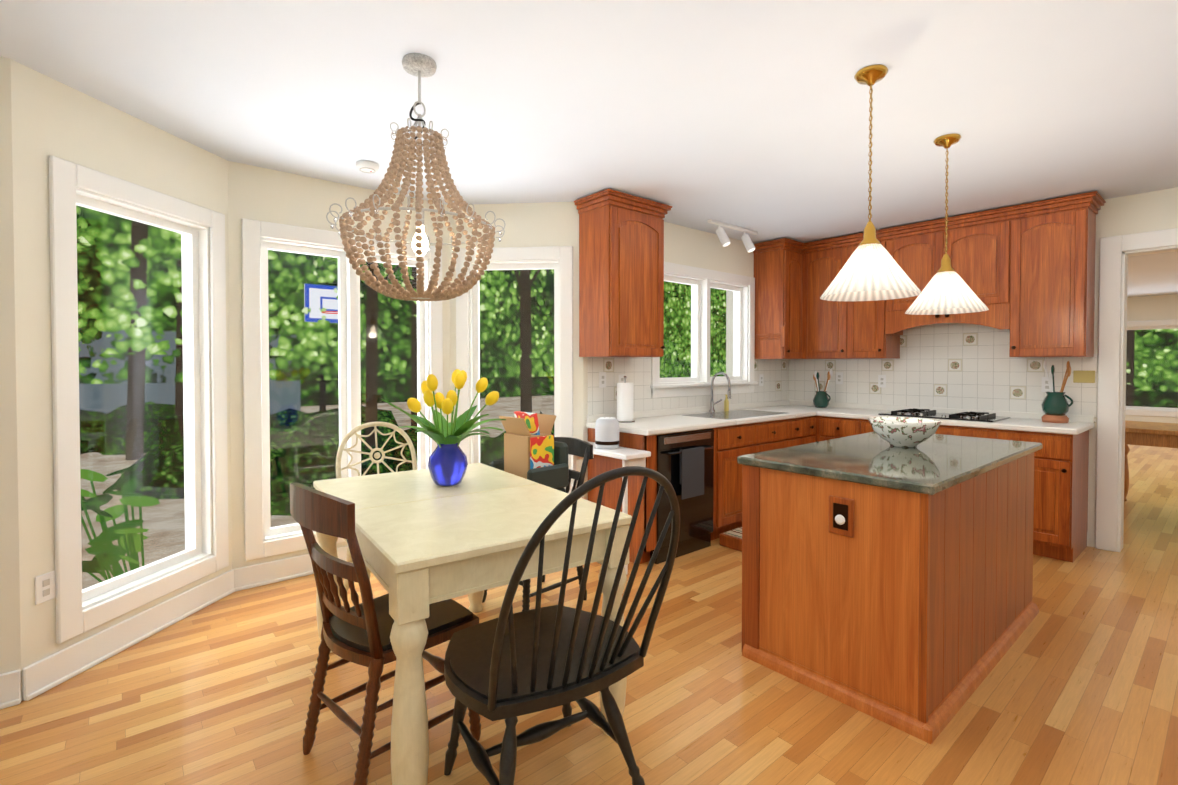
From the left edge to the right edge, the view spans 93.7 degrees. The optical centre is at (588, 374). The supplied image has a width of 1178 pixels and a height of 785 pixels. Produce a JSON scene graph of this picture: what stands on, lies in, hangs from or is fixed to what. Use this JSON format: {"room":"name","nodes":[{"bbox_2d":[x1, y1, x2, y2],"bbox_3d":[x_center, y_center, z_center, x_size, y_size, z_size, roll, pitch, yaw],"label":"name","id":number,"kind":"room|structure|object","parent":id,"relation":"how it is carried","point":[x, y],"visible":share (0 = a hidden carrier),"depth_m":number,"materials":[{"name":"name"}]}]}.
{"room":"eat-in kitchen","nodes":[
{"label":"eat-in kitchen","id":0,"kind":"room"},
{"bbox_2d":[0,444,1177,784],"bbox_3d":[4.285,1.285,4.638,16.400,0.060,6.800,-1,1,-40],"label":"floor","id":1,"kind":"structure","parent":0,"point":[1078,684],"depth_m":2.15,"materials":[{"name":"brown wood"}]},
{"bbox_2d":[336,422,416,591],"bbox_3d":[-1.159,0.788,3.209,0.490,0.986,0.504,-1,1,-40],"label":"chair","id":2,"kind":"object","parent":1,"relation":"on","point":[341,449],"visible":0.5,"depth_m":3.35,"materials":[{"name":"paint"}]},
{"bbox_2d":[290,482,480,784],"bbox_3d":[-0.703,0.827,1.906,0.430,0.950,0.525,1,1,42],"label":"chair","id":3,"kind":"object","parent":1,"relation":"on","point":[357,633],"visible":0.81,"depth_m":1.76,"materials":[{"name":"brown wood"}]},
{"bbox_2d":[313,463,631,784],"bbox_3d":[-0.565,0.899,2.289,0.840,0.790,1.320,-1,1,-35],"label":"dining table","id":4,"kind":"object","parent":1,"relation":"on","point":[424,540],"visible":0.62,"depth_m":1.83,"materials":[{"name":"beige paint"}]},
{"bbox_2d":[381,369,505,485],"bbox_3d":[-0.628,0.239,2.492,0.559,0.521,0.543,-1,1,-40],"label":"vase","id":5,"kind":"object","parent":4,"relation":"on","point":[447,464],"visible":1,"depth_m":2.46,"materials":[{"name":"blue glass"}]},
{"bbox_2d":[482,411,592,610],"bbox_3d":[-0.291,0.745,3.120,0.524,1.072,0.430,-1,1,-44],"label":"chair","id":6,"kind":"object","parent":1,"relation":"on","point":[536,450],"visible":0.33,"depth_m":3.02,"materials":[{"name":"black paint"}]},
{"bbox_2d":[444,466,679,784],"bbox_3d":[-0.090,0.763,1.646,0.601,1.090,0.732,-1,1,-40],"label":"chair","id":7,"kind":"object","parent":1,"relation":"on","point":[508,666],"visible":1,"depth_m":1.54,"materials":[{"name":"paint"}]},
{"bbox_2d":[571,441,650,574],"bbox_3d":[0.112,0.883,3.746,0.225,0.772,0.640,-1,1,-40],"label":"ledge","id":8,"kind":"object","parent":1,"relation":"on","point":[631,457],"visible":0.29,"depth_m":3.54,"materials":[{"name":"white"}]},
{"bbox_2d":[595,417,618,448],"bbox_3d":[0.123,0.394,3.721,0.165,0.206,0.165,-1,1,-40],"label":"smart speaker","id":9,"kind":"object","parent":8,"relation":"on","point":[606,432],"visible":1,"depth_m":3.65},
{"bbox_2d":[588,425,721,563],"bbox_3d":[0.474,0.829,4.072,0.740,0.870,0.624,-1,1,-40],"label":"base cabinet","id":10,"kind":"object","parent":1,"relation":"on","point":[690,460],"depth_m":3.82,"materials":[{"name":"brown wood"}]},
{"bbox_2d":[586,405,837,436],"bbox_3d":[1.251,0.361,4.716,2.808,0.040,0.633,-1,1,-40],"label":"countertop","id":11,"kind":"structure","parent":10,"relation":"on","point":[668,422],"depth_m":4.28,"materials":[{"name":"white stone"}]},
{"bbox_2d":[813,369,832,407],"bbox_3d":[2.282,0.140,5.411,0.199,0.377,0.171,-1,1,-40],"label":"jug","id":12,"kind":"object","parent":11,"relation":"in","point":[821,399],"visible":1,"depth_m":5.38,"materials":[{"name":"teal ceramic"}]},
{"bbox_2d":[719,527,741,551],"bbox_3d":[1.224,1.213,4.121,0.460,0.099,0.272,-1,1,-40],"label":"step stool","id":13,"kind":"object","parent":1,"relation":"on","point":[731,539],"visible":0.17,"depth_m":4.02,"materials":[{"name":"brown wood"}]},
{"bbox_2d":[722,421,761,532],"bbox_3d":[0.943,0.822,4.469,0.589,0.870,0.624,-1,1,-40],"label":"base cabinet","id":14,"kind":"object","parent":1,"relation":"on","point":[746,438],"depth_m":4.22,"materials":[{"name":"brown wood"}]},
{"bbox_2d":[726,413,793,451],"bbox_3d":[1.305,0.817,4.776,0.599,0.870,0.624,-1,1,-40],"label":"base cabinet","id":15,"kind":"object","parent":1,"relation":"on","point":[779,434],"depth_m":4.60,"materials":[{"name":"brown wood"}]},
{"bbox_2d":[794,417,809,445],"bbox_3d":[1.588,0.813,5.015,0.379,0.870,0.624,-1,1,-40],"label":"base cabinet","id":16,"kind":"object","parent":1,"relation":"on","point":[801,425],"depth_m":4.85,"materials":[{"name":"brown wood"}]},
{"bbox_2d":[810,413,813,442],"bbox_3d":[1.755,0.811,5.157,0.298,0.870,0.624,-1,1,-40],"label":"base cabinet","id":17,"kind":"object","parent":1,"relation":"on","point":[811,414],"depth_m":4.96,"materials":[{"name":"brown wood"}]},
{"bbox_2d":[814,413,869,441],"bbox_3d":[2.412,0.813,5.023,0.648,0.870,0.480,-1,1,-40],"label":"base cabinet","id":18,"kind":"object","parent":1,"relation":"on","point":[825,428],"depth_m":4.84,"materials":[{"name":"brown wood"}]},
{"bbox_2d":[737,448,1041,743],"bbox_3d":[1.550,0.848,2.749,1.596,0.875,0.805,-1,1,-40],"label":"kitchen island","id":19,"kind":"object","parent":1,"relation":"on","point":[884,581],"depth_m":2.24,"materials":[{"name":"brown wood"}]},
{"bbox_2d":[737,432,1042,491],"bbox_3d":[1.561,0.392,2.758,1.630,0.036,0.810,-1,1,-40],"label":"island countertop","id":20,"kind":"structure","parent":19,"relation":"on","point":[939,461],"depth_m":2.48,"materials":[{"name":"stone"}]},
{"bbox_2d":[868,417,940,446],"bbox_3d":[1.626,0.303,2.856,0.330,0.135,0.330,-1,1,-40],"label":"bowl","id":21,"kind":"object","parent":20,"relation":"on","point":[903,431],"visible":1,"depth_m":2.77,"materials":[{"name":"ceramic"}]},
{"bbox_2d":[935,425,985,437],"bbox_3d":[3.004,0.824,4.345,0.621,0.870,0.599,-1,1,-40],"label":"base cabinet","id":22,"kind":"object","parent":1,"relation":"on","point":[956,430],"depth_m":4.14,"materials":[{"name":"brown wood"}]},
{"bbox_2d":[982,429,1088,561],"bbox_3d":[3.272,0.829,4.028,0.621,0.870,0.469,-1,1,-40],"label":"base cabinet","id":23,"kind":"object","parent":1,"relation":"on","point":[1060,517],"depth_m":3.75,"materials":[{"name":"brown wood"}]},
{"bbox_2d":[818,409,1093,436],"bbox_3d":[2.862,0.364,4.496,0.633,0.040,1.784,-1,1,-40],"label":"countertop","id":24,"kind":"structure","parent":23,"relation":"on","point":[1019,424],"depth_m":4.02,"materials":[{"name":"white stone"}]},
{"bbox_2d":[878,405,1009,420],"bbox_3d":[2.869,0.324,4.485,0.480,0.042,0.800,-1,1,-40],"label":"cooktop","id":25,"kind":"object","parent":24,"relation":"in","point":[899,410],"depth_m":4.49,"materials":[{"name":"black metal"}]},
{"bbox_2d":[1041,361,1072,422],"bbox_3d":[3.406,0.125,4.020,0.197,0.454,0.185,-1,1,-40],"label":"jug","id":26,"kind":"object","parent":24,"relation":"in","point":[1055,406],"visible":1,"depth_m":3.98,"materials":[{"name":"teal ceramic"}]},
{"bbox_2d":[1124,421,1177,500],"bbox_3d":[5.408,0.864,4.697,0.900,0.780,1.550,-1,1,-40],"label":"table","id":27,"kind":"object","parent":1,"relation":"on","point":[1155,434],"visible":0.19,"depth_m":4.81,"materials":[{"name":"brown wood"}]},
{"bbox_2d":[0,57,1177,700],"bbox_3d":[4.314,0.003,4.118,15.520,2.520,7.320,-1,1,-40],"label":"wall","id":28,"kind":"structure","parent":0,"point":[42,119],"depth_m":2.67,"materials":[{"name":"paint"}]},
{"bbox_2d":[35,571,55,604],"bbox_3d":[-2.231,0.877,2.267,0.009,0.115,0.075,0,1,8],"label":"outlet","id":29,"kind":"object","parent":28,"relation":"attached to","point":[45,588],"visible":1,"depth_m":2.26,"materials":[{"name":"white plastic"}]},
{"bbox_2d":[49,156,248,643],"bbox_3d":[-2.193,0.106,2.749,0.722,2.030,0.676,-1,1,-40],"label":"window","id":30,"kind":"structure","parent":28,"relation":"in","point":[203,334],"depth_m":2.77,"materials":[{"name":"white wood"}]},
{"bbox_2d":[0,546,347,708],"bbox_3d":[4.314,1.198,4.137,15.199,0.130,7.000,-1,1,-40],"label":"baseboard","id":31,"kind":"structure","parent":28,"relation":"attached to","point":[41,676],"depth_m":2.65,"materials":[{"name":"white wood"}]},
{"bbox_2d":[245,219,442,560],"bbox_3d":[-1.616,0.090,3.736,1.260,2.030,0.182,-1,1,-40],"label":"window","id":32,"kind":"structure","parent":28,"relation":"in","point":[257,316],"depth_m":3.54,"materials":[{"name":"white wood"}]},
{"bbox_2d":[456,246,572,493],"bbox_3d":[-0.548,0.084,4.108,0.671,2.030,0.682,-1,1,-40],"label":"window","id":33,"kind":"structure","parent":28,"relation":"in","point":[560,259],"depth_m":4.09,"materials":[{"name":"white wood"}]},
{"bbox_2d":[578,189,665,360],"bbox_3d":[0.244,-0.683,4.040,0.540,1.115,0.338,-1,1,-40],"label":"upper cabinet","id":34,"kind":"object","parent":28,"relation":"attached to","point":[621,235],"depth_m":3.88,"materials":[{"name":"brown wood"}]},
{"bbox_2d":[650,262,757,397],"bbox_3d":[1.022,-0.374,5.000,1.490,1.125,0.210,-1,1,-40],"label":"window","id":35,"kind":"structure","parent":28,"relation":"in","point":[742,380],"depth_m":4.98,"materials":[{"name":"white wood"}]},
{"bbox_2d":[753,238,805,360],"bbox_3d":[1.869,-0.705,5.385,0.339,1.115,0.384,-1,1,-40],"label":"upper cabinet","id":36,"kind":"object","parent":28,"relation":"attached to","point":[780,265],"depth_m":5.29,"materials":[{"name":"brown wood"}]},
{"bbox_2d":[806,234,853,360],"bbox_3d":[2.343,-0.703,5.286,0.382,1.115,0.509,-1,1,-40],"label":"upper cabinet","id":37,"kind":"object","parent":28,"relation":"attached to","point":[829,324],"depth_m":5.19,"materials":[{"name":"brown wood"}]},
{"bbox_2d":[854,227,909,360],"bbox_3d":[2.593,-0.699,5.024,0.338,1.115,0.453,-1,1,-40],"label":"upper cabinet","id":38,"kind":"object","parent":28,"relation":"attached to","point":[880,333],"depth_m":4.88,"materials":[{"name":"brown wood"}]},
{"bbox_2d":[894,206,1013,316],"bbox_3d":[2.983,-0.892,4.561,0.338,0.714,0.880,-1,1,-40],"label":"upper cabinet","id":39,"kind":"object","parent":28,"relation":"attached to","point":[979,245],"depth_m":4.32,"materials":[{"name":"brown wood"}]},
{"bbox_2d":[994,192,1097,360],"bbox_3d":[3.385,-0.683,4.088,0.338,1.115,0.493,-1,1,-40],"label":"upper cabinet","id":40,"kind":"object","parent":28,"relation":"attached to","point":[1025,272],"depth_m":3.95,"materials":[{"name":"brown wood"}]},
{"bbox_2d":[1095,228,1177,551],"bbox_3d":[4.198,0.150,3.530,0.204,2.245,1.380,-1,1,-40],"label":"door frame","id":41,"kind":"structure","parent":28,"relation":"in","point":[1113,327],"depth_m":3.94,"materials":[{"name":"white wood"}]},
{"bbox_2d":[0,0,1177,297],"bbox_3d":[4.285,-1.305,4.595,16.400,0.080,6.800,-1,1,-40],"label":"ceiling","id":42,"kind":"structure","parent":0,"point":[746,114],"depth_m":2.42,"materials":[{"name":"paint"}]},
{"bbox_2d":[356,160,378,172],"bbox_3d":[-1.310,-1.221,3.267,0.128,0.042,0.128,-1,1,-40],"label":"smoke detector","id":43,"kind":"object","parent":42,"relation":"attached to","point":[364,166],"visible":1,"depth_m":3.23,"materials":[{"name":"white plastic"}]},
{"bbox_2d":[326,53,505,301],"bbox_3d":[-0.664,-0.758,2.171,0.671,0.930,0.662,-1,1,-40],"label":"beaded chandelier","id":44,"kind":"object","parent":42,"relation":"hanging from","point":[419,65],"visible":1,"depth_m":2.09,"materials":[{"name":"wood"}]},
{"bbox_2d":[707,219,757,251],"bbox_3d":[1.258,-1.163,4.707,0.680,0.206,0.124,-1,1,-40],"label":"track light","id":45,"kind":"object","parent":42,"relation":"hanging from","point":[725,240],"visible":1,"depth_m":4.68,"materials":[{"name":"white plastic"}]},
{"bbox_2d":[820,64,921,300],"bbox_3d":[1.144,-0.771,2.247,0.372,0.907,0.372,-1,1,-40],"label":"glass pendant light","id":46,"kind":"object","parent":42,"relation":"hanging from","point":[871,270],"visible":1,"depth_m":2.20,"materials":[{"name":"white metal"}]},
{"bbox_2d":[905,134,988,314],"bbox_3d":[1.876,-0.782,2.899,0.372,0.907,0.372,-1,1,-40],"label":"glass pendant light","id":47,"kind":"object","parent":42,"relation":"hanging from","point":[947,290],"visible":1,"depth_m":2.85,"materials":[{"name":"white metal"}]},
{"label":"outside","id":48,"kind":"structure","parent":0,"visible":0},
{"bbox_2d":[76,205,1177,588],"bbox_3d":[0.644,-9.247,6.754,70.000,23.070,70.000,-1,1,-40],"label":"garden","id":49,"kind":"object","parent":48,"point":[152,251],"depth_m":10.11,"materials":[{"name":"green plant"}]}
]}

